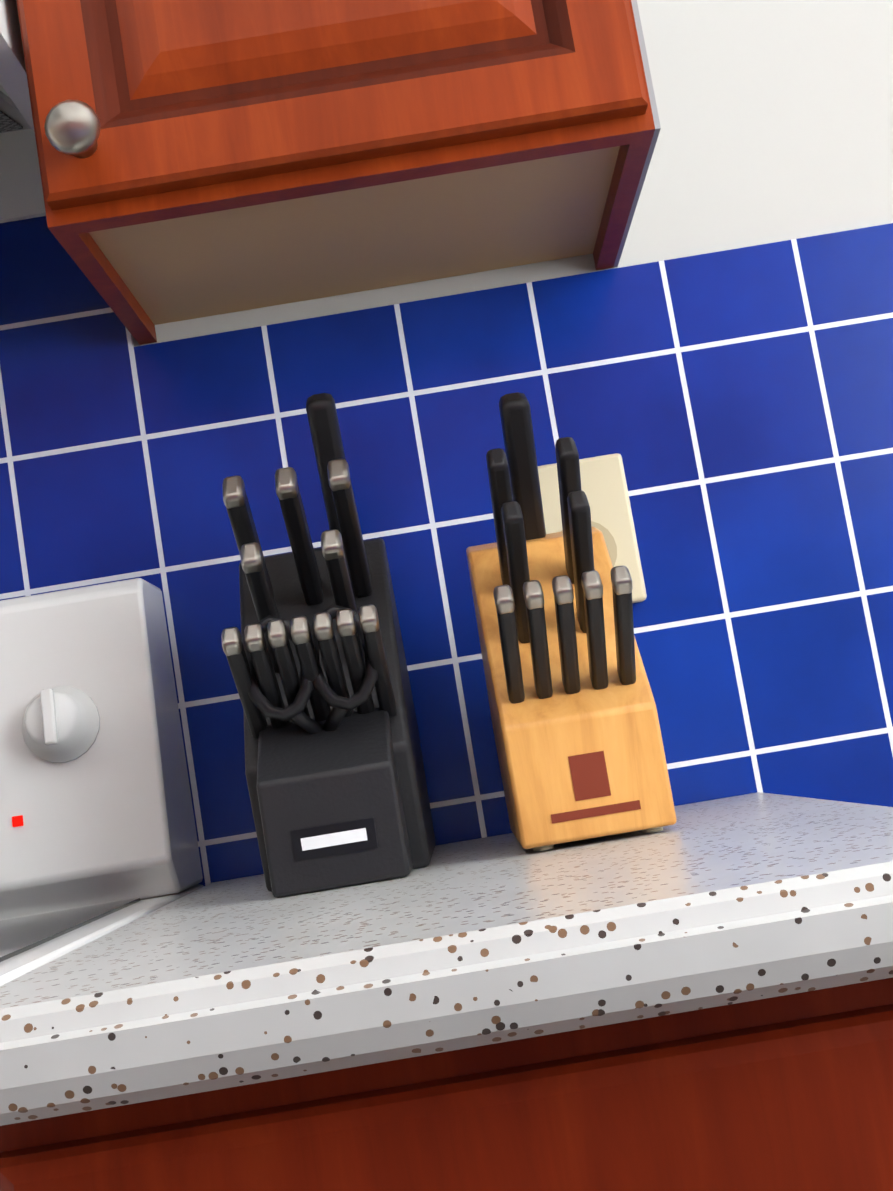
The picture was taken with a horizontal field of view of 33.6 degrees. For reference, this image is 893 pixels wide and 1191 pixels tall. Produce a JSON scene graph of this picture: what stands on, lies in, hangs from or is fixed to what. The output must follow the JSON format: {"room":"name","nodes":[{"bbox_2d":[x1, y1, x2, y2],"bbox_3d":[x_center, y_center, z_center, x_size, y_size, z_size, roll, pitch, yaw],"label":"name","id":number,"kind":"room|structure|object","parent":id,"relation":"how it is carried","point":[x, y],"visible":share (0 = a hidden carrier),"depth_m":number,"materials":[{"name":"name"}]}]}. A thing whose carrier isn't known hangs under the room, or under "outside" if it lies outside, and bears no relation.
{"room":"kitchen","nodes":[
{"label":"kitchen","id":0,"kind":"room"},
{"bbox_2d":[132,0,892,346],"bbox_3d":[-0.078,-0.072,1.374,4.600,2.440,0.100,-9,-6,0],"label":"wall","id":1,"kind":"structure","parent":0,"point":[776,120],"depth_m":1.36,"materials":[{"name":"grey paint"}]},
{"bbox_2d":[16,0,660,344],"bbox_3d":[-0.147,-0.790,1.222,0.439,1.037,0.354,-9,-6,0],"label":"upper cabinet","id":2,"kind":"object","parent":1,"relation":"attached to","point":[200,158],"visible":1,"depth_m":1.04,"materials":[{"name":"brown wood"}]},
{"bbox_2d":[0,216,892,885],"bbox_3d":[0.134,-0.181,1.330,3.347,0.825,0.006,-9,-6,0],"label":"wall tile","id":3,"kind":"structure","parent":1,"relation":"attached to","point":[734,408],"depth_m":1.32,"materials":[{"name":"blue tile"}]},
{"bbox_2d":[538,453,646,602],"bbox_3d":[0.119,-0.053,1.303,0.094,0.133,0.018,-9,-6,0],"label":"electrical outlet","id":4,"kind":"object","parent":3,"relation":"attached to","point":[604,488],"visible":0.38,"depth_m":1.30,"materials":[{"name":"beige plastic"}]},
{"bbox_3d":[0.118,1.006,-0.076,4.580,0.060,2.740,-9,-6,0],"label":"floor","id":5,"kind":"structure","parent":0,"visible":0},
{"bbox_2d":[0,578,203,985],"bbox_3d":[-0.527,0.588,0.856,0.749,1.175,0.754,-9,-6,0],"label":"range","id":6,"kind":"object","parent":5,"relation":"on","point":[98,836],"visible":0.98,"depth_m":1.17,"materials":[{"name":"white enameled metal"},{"name":"white plastic"},{"name":"stainless steel"}]},
{"bbox_2d":[0,977,892,1190],"bbox_3d":[0.097,0.644,0.885,0.456,0.870,0.702,-9,-6,0],"label":"base cabinet","id":7,"kind":"object","parent":5,"relation":"on","point":[792,1092],"visible":0.46,"depth_m":0.62,"materials":[{"name":"brown wood"}]},
{"bbox_2d":[0,792,892,1125],"bbox_3d":[0.033,0.194,0.934,0.481,0.045,0.698,-9,-6,0],"label":"countertop","id":8,"kind":"structure","parent":7,"relation":"on","point":[492,940],"depth_m":0.60,"materials":[{"name":"stone"}]},
{"bbox_2d":[222,393,435,897],"bbox_3d":[-0.096,0.027,1.121,0.115,0.363,0.319,-9,-6,0],"label":"knife block","id":9,"kind":"object","parent":8,"relation":"on","point":[334,764],"visible":1,"depth_m":1.00,"materials":[{"name":"black"}]},
{"bbox_2d":[466,392,676,850],"bbox_3d":[0.077,0.011,1.109,0.105,0.336,0.322,-9,-6,0],"label":"knife block","id":10,"kind":"object","parent":8,"relation":"on","point":[577,733],"visible":1,"depth_m":0.99,"materials":[{"name":"brown wood"}]},
{"bbox_3d":[-0.763,-0.835,1.235,0.756,0.747,0.355,-9,-6,0],"label":"cabinet","id":11,"kind":"object","parent":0,"visible":0},
{"bbox_2d":[0,0,45,222],"bbox_3d":[-0.691,-0.395,1.141,0.748,0.156,0.432,-9,-6,0],"label":"range hood","id":12,"kind":"object","parent":11,"relation":"attached to","point":[21,195],"visible":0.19,"depth_m":1.34,"materials":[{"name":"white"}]}
]}

